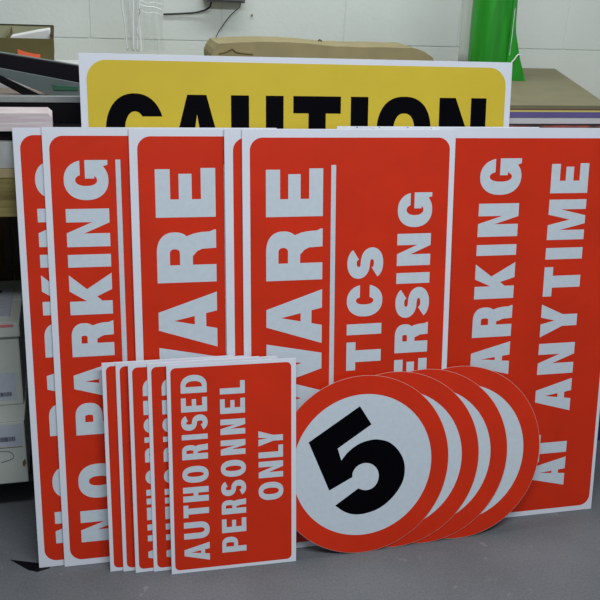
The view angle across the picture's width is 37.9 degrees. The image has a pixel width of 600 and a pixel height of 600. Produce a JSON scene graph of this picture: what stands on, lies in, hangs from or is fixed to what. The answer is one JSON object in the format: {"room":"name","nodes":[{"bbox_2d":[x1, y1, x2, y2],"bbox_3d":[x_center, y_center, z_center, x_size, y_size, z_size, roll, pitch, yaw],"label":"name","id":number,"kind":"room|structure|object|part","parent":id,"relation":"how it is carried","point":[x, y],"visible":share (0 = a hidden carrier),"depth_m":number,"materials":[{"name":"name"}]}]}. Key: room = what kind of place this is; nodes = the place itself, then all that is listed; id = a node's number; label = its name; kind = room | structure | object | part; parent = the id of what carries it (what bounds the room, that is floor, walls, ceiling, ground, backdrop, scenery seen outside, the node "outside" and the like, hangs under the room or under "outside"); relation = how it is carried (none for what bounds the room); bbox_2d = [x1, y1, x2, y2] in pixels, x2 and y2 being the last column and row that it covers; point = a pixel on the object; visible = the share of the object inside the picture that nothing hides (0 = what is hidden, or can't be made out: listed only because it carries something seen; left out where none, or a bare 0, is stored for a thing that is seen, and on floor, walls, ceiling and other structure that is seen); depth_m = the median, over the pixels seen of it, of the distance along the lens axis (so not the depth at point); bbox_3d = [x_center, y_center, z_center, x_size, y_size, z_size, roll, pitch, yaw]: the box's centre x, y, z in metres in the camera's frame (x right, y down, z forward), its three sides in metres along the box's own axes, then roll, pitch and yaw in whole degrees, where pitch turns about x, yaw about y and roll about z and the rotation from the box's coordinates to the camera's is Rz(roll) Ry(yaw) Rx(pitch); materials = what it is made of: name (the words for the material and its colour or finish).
{"room":"print shop","nodes":[
{"label":"print shop","id":0,"kind":"room"},
{"bbox_2d":[0,440,599,599],"bbox_3d":[0.266,1.321,1.244,9.000,0.100,6.100,-3,23,-14],"label":"floor","id":1,"kind":"structure","parent":0,"point":[556,555],"depth_m":2.46,"materials":[{"name":"paint"}]},
{"bbox_2d":[0,168,33,484],"bbox_3d":[-0.029,-0.086,3.122,3.500,1.070,1.104,-3,23,-14],"label":"workbench","id":2,"kind":"object","parent":1,"relation":"on","point":[8,203],"visible":0.02,"depth_m":2.23,"materials":[{"name":"brown wood"}]},
{"bbox_2d":[0,140,13,167],"bbox_3d":[-0.989,-0.405,2.267,0.650,0.066,0.275,-3,23,-14],"label":"storage box","id":3,"kind":"object","parent":2,"relation":"on","point":[6,146],"visible":0.02,"depth_m":2.20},
{"bbox_2d":[0,95,80,139],"bbox_3d":[-0.944,-0.494,2.276,1.050,0.096,0.295,-3,23,-14],"label":"display panel","id":4,"kind":"object","parent":3,"relation":"on","point":[66,109],"visible":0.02,"depth_m":2.29,"materials":[{"name":"black plastic"}]},
{"bbox_2d":[0,88,47,94],"bbox_3d":[-0.941,-0.534,2.358,1.000,0.054,0.160,-3,23,-14],"label":"stack","id":5,"kind":"object","parent":4,"relation":"on","point":[3,91],"visible":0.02,"depth_m":2.40,"materials":[{"name":"white paper"}]},
{"bbox_2d":[0,75,39,94],"bbox_3d":[-1.052,-0.620,2.240,0.736,0.180,0.010,-3,23,-14],"label":"trim strip","id":6,"kind":"object","parent":5,"relation":"on","point":[5,81],"visible":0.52,"depth_m":2.34,"materials":[{"name":"black plastic"}]},
{"bbox_2d":[0,68,79,94],"bbox_3d":[-0.969,-0.631,2.267,0.910,0.189,0.005,-3,23,-14],"label":"plastic sheet","id":7,"kind":"object","parent":5,"relation":"on","point":[43,84],"visible":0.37,"depth_m":2.36,"materials":[{"name":"grey plastic"}]},
{"bbox_2d":[52,84,77,90],"bbox_3d":[-0.639,-0.579,2.376,0.068,0.016,0.003,-3,23,-14],"label":"tag","id":8,"kind":"object","parent":7,"relation":"attached to","point":[56,87],"visible":1,"depth_m":2.38,"materials":[{"name":"green"}]},
{"bbox_2d":[0,53,79,82],"bbox_3d":[-0.978,-0.652,2.276,0.900,0.182,0.021,-3,23,-14],"label":"beam","id":9,"kind":"structure","parent":5,"relation":"on","point":[68,72],"depth_m":2.35,"materials":[{"name":"black metal"}]},
{"bbox_2d":[0,51,78,65],"bbox_3d":[-0.976,-0.676,2.265,0.900,0.136,0.015,-3,23,-14],"label":"strip","id":10,"kind":"object","parent":9,"relation":"attached to","point":[0,51],"visible":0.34,"depth_m":2.35,"materials":[{"name":"grey plastic"}]},
{"bbox_2d":[0,107,52,130],"bbox_3d":[-0.882,-0.451,2.171,0.513,0.046,0.085,-3,23,-14],"label":"paper stack","id":11,"kind":"object","parent":4,"relation":"on","point":[10,117],"visible":0.97,"depth_m":2.18,"materials":[{"name":"white paper"}]},
{"bbox_3d":[-0.946,-0.462,2.289,1.050,0.027,0.295,-3,23,-14],"label":"panel","id":12,"kind":"part","parent":4,"relation":"part of","materials":[{"name":"black plastic"}]},
{"bbox_3d":[-0.933,-0.482,2.234,1.050,0.053,0.012,-3,23,-14],"label":"panel","id":13,"kind":"part","parent":4,"relation":"part of","materials":[{"name":"black plastic"}]},
{"bbox_2d":[0,168,14,177],"bbox_3d":[-0.003,-0.571,2.925,3.500,0.022,1.104,-3,23,-14],"label":"countertop","id":14,"kind":"structure","parent":2,"relation":"on","point":[4,172],"depth_m":2.21,"materials":[{"name":"beige wood"}]},
{"bbox_3d":[0.126,-0.314,2.474,3.500,0.103,0.038,-3,23,-14],"label":"rail","id":15,"kind":"part","parent":2,"relation":"part of","materials":[{"name":"brown wood"}]},
{"bbox_2d":[12,217,20,279],"bbox_3d":[-0.760,-0.132,3.172,0.525,0.797,0.101,-3,23,-14],"label":"plank","id":16,"kind":"object","parent":2,"relation":"on","point":[14,219],"visible":0.04,"depth_m":3.08,"materials":[{"name":"black"}]},
{"bbox_2d":[0,367,33,484],"bbox_3d":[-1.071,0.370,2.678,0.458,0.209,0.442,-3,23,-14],"label":"box","id":17,"kind":"object","parent":2,"relation":"on","point":[15,429],"visible":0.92,"depth_m":2.54,"materials":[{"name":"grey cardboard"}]},
{"bbox_2d":[0,311,26,404],"bbox_3d":[-1.065,0.150,2.646,0.435,0.222,0.357,-3,23,-14],"label":"box","id":18,"kind":"object","parent":17,"relation":"on","point":[13,364],"visible":0.72,"depth_m":2.54,"materials":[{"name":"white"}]},
{"bbox_2d":[0,280,22,337],"bbox_3d":[-1.071,0.033,2.573,0.480,0.048,0.336,-3,23,-14],"label":"box","id":19,"kind":"object","parent":18,"relation":"on","point":[10,326],"visible":0.69,"depth_m":2.53,"materials":[{"name":"grey"}]},
{"bbox_2d":[0,287,12,317],"bbox_3d":[-0.948,0.010,2.579,0.182,0.003,0.230,-3,23,-14],"label":"leaflet","id":20,"kind":"object","parent":19,"relation":"on","point":[6,294],"visible":1,"depth_m":2.60,"materials":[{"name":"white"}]},
{"bbox_2d":[0,59,54,87],"bbox_3d":[-1.125,-0.652,2.683,0.718,0.198,0.480,-3,23,-14],"label":"stack","id":21,"kind":"object","parent":2,"relation":"on","point":[1,84],"visible":0.02,"depth_m":2.51,"materials":[{"name":"white paper"}]},
{"bbox_2d":[0,24,53,59],"bbox_3d":[-1.060,-0.795,2.674,0.593,0.080,0.304,-3,23,-14],"label":"carton","id":22,"kind":"object","parent":21,"relation":"on","point":[44,47],"depth_m":2.60,"materials":[{"name":"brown cardboard"}]},
{"bbox_3d":[-0.808,-0.732,2.601,0.064,0.030,0.002,-3,23,-14],"label":"tape strip","id":23,"kind":"part","parent":22,"relation":"part of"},
{"bbox_2d":[10,28,50,38],"bbox_3d":[-0.829,-0.795,2.688,0.120,0.083,0.050,-3,23,-14],"label":"paper wad","id":24,"kind":"object","parent":22,"relation":"in","point":[44,33],"visible":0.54,"depth_m":2.66,"materials":[{"name":"white paper"}]},
{"bbox_2d":[55,60,78,63],"bbox_3d":[-0.664,-0.617,2.652,0.150,0.202,0.130,-3,23,-14],"label":"stack","id":25,"kind":"object","parent":2,"relation":"on","point":[67,61],"visible":0.08,"depth_m":2.63,"materials":[{"name":"white paper"}]},
{"bbox_2d":[121,0,162,50],"bbox_3d":[-0.530,-1.024,2.935,0.158,0.360,0.039,-4,23,-17],"label":"polythene sleeve","id":26,"kind":"object","parent":2,"relation":"on","point":[138,26],"visible":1,"depth_m":2.95,"materials":[{"name":"white"}]},
{"bbox_3d":[0.404,-0.594,2.903,1.400,0.075,0.828,-3,23,-14],"label":"sheet material","id":27,"kind":"object","parent":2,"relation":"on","visible":0},
{"bbox_2d":[509,125,599,127],"bbox_3d":[0.408,-0.642,2.880,1.400,0.030,0.835,-3,23,-14],"label":"printed sheet","id":28,"kind":"object","parent":27,"relation":"on","point":[539,126],"visible":0.07,"depth_m":2.57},
{"bbox_2d":[509,124,599,124],"bbox_3d":[0.408,-0.659,2.877,1.400,0.004,0.828,-3,23,-14],"label":"sheet material","id":29,"kind":"object","parent":28,"relation":"on","point":[509,124],"visible":0.1,"depth_m":2.57,"materials":[{"name":"grey"}]},
{"bbox_2d":[509,117,599,123],"bbox_3d":[0.409,-0.670,2.871,1.400,0.018,0.830,-3,23,-14],"label":"sheet material","id":30,"kind":"object","parent":29,"relation":"on","point":[512,120],"visible":0.17,"depth_m":2.56,"materials":[{"name":"white plastic"}]},
{"bbox_2d":[510,112,599,117],"bbox_3d":[0.410,-0.686,2.864,1.400,0.015,0.833,-3,23,-14],"label":"sheet material","id":31,"kind":"object","parent":30,"relation":"on","point":[512,114],"visible":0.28,"depth_m":2.55,"materials":[{"name":"purple plastic"}]},
{"bbox_2d":[510,110,599,111],"bbox_3d":[0.410,-0.696,2.860,1.400,0.006,0.832,-3,23,-14],"label":"sheet material","id":32,"kind":"object","parent":31,"relation":"on","point":[510,110],"visible":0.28,"depth_m":2.55,"materials":[{"name":"yellow"}]},
{"bbox_2d":[510,109,599,109],"bbox_3d":[0.411,-0.700,2.858,1.400,0.003,0.833,-3,23,-14],"label":"sheet material","id":33,"kind":"object","parent":32,"relation":"on","point":[510,109],"visible":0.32,"depth_m":2.54,"materials":[{"name":"brown"}]},
{"bbox_2d":[510,68,599,108],"bbox_3d":[0.415,-0.706,2.855,1.408,0.011,0.835,-3,23,-14],"label":"sheet","id":34,"kind":"object","parent":33,"relation":"on","point":[542,88],"visible":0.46,"depth_m":2.77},
{"bbox_2d":[204,36,432,60],"bbox_3d":[0.070,-0.866,3.052,0.790,0.104,0.182,-3,23,-14],"label":"bundle","id":35,"kind":"object","parent":34,"relation":"on","point":[244,46],"visible":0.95,"depth_m":2.98,"materials":[{"name":"beige paper"}]},
{"bbox_2d":[458,0,472,61],"bbox_3d":[0.644,-1.179,3.152,0.110,0.664,0.145,-3,23,-14],"label":"roll","id":36,"kind":"object","parent":34,"relation":"on","point":[466,13],"visible":0.35,"depth_m":3.19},
{"bbox_2d":[468,0,524,80],"bbox_3d":[0.674,-1.091,2.938,0.154,0.664,0.223,-9,25,-28],"label":"roll","id":37,"kind":"object","parent":34,"relation":"on","point":[493,37],"visible":0.81,"depth_m":2.95,"materials":[{"name":"green plastic"}]},
{"bbox_2d":[11,560,49,571],"bbox_3d":[-0.748,0.737,2.420,0.124,0.001,0.048,2,22,-3],"label":"plastic offcut","id":38,"kind":"object","parent":1,"relation":"on","point":[32,566],"visible":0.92,"depth_m":2.42,"materials":[{"name":"black plastic"}]},
{"bbox_2d":[12,128,64,567],"bbox_3d":[-0.427,0.143,2.362,0.600,1.176,0.218,-3,23,-14],"label":"parking sign","id":39,"kind":"object","parent":1,"relation":"on","point":[27,142],"visible":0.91,"depth_m":2.29,"materials":[{"name":"red plastic"}]},
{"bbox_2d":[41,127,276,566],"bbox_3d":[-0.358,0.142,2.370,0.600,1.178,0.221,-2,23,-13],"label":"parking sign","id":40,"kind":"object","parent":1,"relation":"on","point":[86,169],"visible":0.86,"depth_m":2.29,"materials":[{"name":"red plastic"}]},
{"bbox_3d":[-0.357,0.144,2.369,0.568,1.159,0.016,-2,11,-13],"label":"red panel","id":41,"kind":"part","parent":40,"relation":"part of","materials":[{"name":"red plastic"}]},
{"bbox_2d":[102,355,233,571],"bbox_3d":[-0.352,0.451,2.399,0.353,0.585,0.119,-3,23,-14],"label":"notice sign","id":42,"kind":"object","parent":1,"relation":"on","point":[108,369],"visible":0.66,"depth_m":2.36,"materials":[{"name":"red plastic"}]},
{"bbox_3d":[-0.354,0.451,2.397,0.329,0.577,0.009,-3,11,-15],"label":"red panel","id":43,"kind":"part","parent":42,"relation":"part of","materials":[{"name":"red plastic"}]},
{"bbox_2d":[128,129,226,360],"bbox_3d":[-0.149,0.138,2.409,0.600,1.176,0.228,-2,23,-13],"label":"warning sign","id":44,"kind":"object","parent":1,"relation":"on","point":[177,176],"visible":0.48,"depth_m":2.31,"materials":[{"name":"red plastic"}]},
{"bbox_2d":[115,355,246,571],"bbox_3d":[-0.317,0.452,2.402,0.353,0.585,0.121,-2,23,-13],"label":"notice sign","id":45,"kind":"object","parent":1,"relation":"on","point":[122,386],"visible":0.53,"depth_m":2.36,"materials":[{"name":"red plastic"}]},
{"bbox_3d":[-0.318,0.452,2.400,0.329,0.577,0.001,-2,11,-13],"label":"red panel","id":46,"kind":"part","parent":45,"relation":"part of","materials":[{"name":"red plastic"}]},
{"bbox_2d":[128,356,258,572],"bbox_3d":[-0.283,0.454,2.400,0.353,0.585,0.119,-3,23,-14],"label":"notice sign","id":47,"kind":"object","parent":1,"relation":"on","point":[137,373],"visible":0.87,"depth_m":2.36,"materials":[{"name":"red plastic"}]},
{"bbox_3d":[-0.285,0.455,2.398,0.329,0.577,0.003,-3,11,-13],"label":"red panel","id":48,"kind":"part","parent":47,"relation":"part of","materials":[{"name":"red plastic"}]},
{"bbox_2d":[147,356,276,571],"bbox_3d":[-0.234,0.454,2.408,0.353,0.585,0.119,-3,23,-14],"label":"notice sign","id":49,"kind":"object","parent":1,"relation":"on","point":[156,372],"visible":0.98,"depth_m":2.37,"materials":[{"name":"red plastic"}]},
{"bbox_3d":[-0.236,0.454,2.406,0.329,0.577,0.003,-3,11,-13],"label":"red panel","id":50,"kind":"part","parent":49,"relation":"part of","materials":[{"name":"red plastic"}]},
{"bbox_2d":[166,358,295,573],"bbox_3d":[-0.183,0.459,2.404,0.353,0.583,0.130,-2,23,-13],"label":"notice sign","id":51,"kind":"object","parent":1,"relation":"on","point":[232,424],"visible":1,"depth_m":2.40,"materials":[{"name":"red plastic"}]},
{"bbox_2d":[78,53,511,128],"bbox_3d":[0.017,0.030,2.461,1.186,1.354,0.254,-2,23,-13],"label":"caution sign","id":52,"kind":"object","parent":1,"relation":"on","point":[117,90],"visible":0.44,"depth_m":2.33,"materials":[{"name":"yellow plastic"}]},
{"bbox_2d":[224,129,439,355],"bbox_3d":[0.091,0.130,2.458,0.600,1.179,0.228,-2,23,-13],"label":"warning sign","id":53,"kind":"object","parent":1,"relation":"on","point":[232,137],"visible":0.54,"depth_m":2.33,"materials":[{"name":"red plastic"}]},
{"bbox_3d":[0.095,0.132,2.458,0.561,1.159,0.012,-3,11,-13],"label":"red panel","id":54,"kind":"part","parent":53,"relation":"part of","materials":[{"name":"red plastic"}]},
{"bbox_2d":[242,129,455,547],"bbox_3d":[0.137,0.130,2.464,0.600,1.179,0.228,-3,23,-13],"label":"warning sign","id":55,"kind":"object","parent":1,"relation":"on","point":[347,233],"visible":0.68,"depth_m":2.41,"materials":[{"name":"red plastic"}]},
{"bbox_2d":[296,375,447,552],"bbox_3d":[0.182,0.474,2.505,0.529,0.514,0.126,-3,23,-15],"label":"speed limit sign","id":56,"kind":"object","parent":1,"relation":"on","point":[372,450],"visible":1,"depth_m":2.51,"materials":[{"name":"red"}]},
{"bbox_2d":[374,128,431,128],"bbox_3d":[0.486,0.103,2.572,0.600,1.180,0.204,-2,23,-13],"label":"sign board","id":57,"kind":"object","parent":1,"relation":"on","point":[374,128],"visible":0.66,"depth_m":2.39,"materials":[{"name":"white plastic"}]},
{"bbox_2d":[377,371,478,546],"bbox_3d":[0.275,0.467,2.538,0.529,0.513,0.130,-2,23,-13],"label":"speed limit sign","id":58,"kind":"object","parent":1,"relation":"on","point":[459,426],"visible":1,"depth_m":2.58,"materials":[{"name":"red plastic"}]},
{"bbox_2d":[337,126,538,128],"bbox_3d":[0.385,0.104,2.553,0.600,1.183,0.204,-2,23,-13],"label":"sign board","id":59,"kind":"object","parent":1,"relation":"on","point":[338,127],"visible":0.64,"depth_m":2.38,"materials":[{"name":"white plastic"}]},
{"bbox_2d":[410,369,506,542],"bbox_3d":[0.365,0.462,2.562,0.529,0.513,0.130,-2,23,-13],"label":"speed limit sign","id":60,"kind":"object","parent":1,"relation":"on","point":[487,419],"visible":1,"depth_m":2.61,"materials":[{"name":"red plastic"}]},
{"bbox_2d":[441,366,539,538],"bbox_3d":[0.472,0.455,2.593,0.529,0.512,0.133,-3,23,-14],"label":"speed limit sign","id":61,"kind":"object","parent":1,"relation":"on","point":[517,414],"visible":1,"depth_m":2.64,"materials":[{"name":"red plastic"}]},
{"bbox_2d":[432,127,599,517],"bbox_3d":[0.649,0.097,2.605,0.600,1.183,0.204,-2,23,-13],"label":"parking sign","id":62,"kind":"object","parent":1,"relation":"on","point":[524,297],"visible":0.6,"depth_m":2.57,"materials":[{"name":"red plastic"}]},
{"bbox_2d":[597,414,599,439],"bbox_3d":[1.103,0.287,3.319,0.574,0.339,0.392,-3,23,-14],"label":"crate","id":63,"kind":"object","parent":1,"relation":"on","point":[598,436],"visible":0.02,"depth_m":3.19,"materials":[{"name":"blue plastic"}]},
{"bbox_2d":[0,0,599,280],"bbox_3d":[0.094,-1.244,3.422,8.004,3.000,0.201,-3,23,-14],"label":"wall","id":64,"kind":"structure","parent":0,"point":[563,36],"depth_m":3.37,"materials":[{"name":"grey"}]},
{"bbox_2d":[203,0,244,2],"bbox_3d":[-0.278,-1.166,3.204,0.150,0.138,0.060,-3,23,-14],"label":"cable box","id":65,"kind":"object","parent":64,"relation":"attached to","point":[219,1],"visible":1,"depth_m":3.21,"materials":[{"name":"grey plastic"}]},
{"bbox_2d":[163,2,211,14],"bbox_3d":[-0.415,-1.077,3.223,0.178,0.055,0.019,0,22,-7],"label":"power cable","id":66,"kind":"object","parent":65,"relation":"attached to","point":[210,2],"visible":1,"depth_m":3.23,"materials":[{"name":"black plastic"}]},
{"bbox_2d":[215,3,240,37],"bbox_3d":[-0.297,-0.944,3.281,0.141,0.333,0.047,-16,29,-39],"label":"cable","id":67,"kind":"object","parent":65,"relation":"hanging from","point":[240,3],"visible":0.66,"depth_m":3.27,"materials":[{"name":"black plastic"}]}
]}

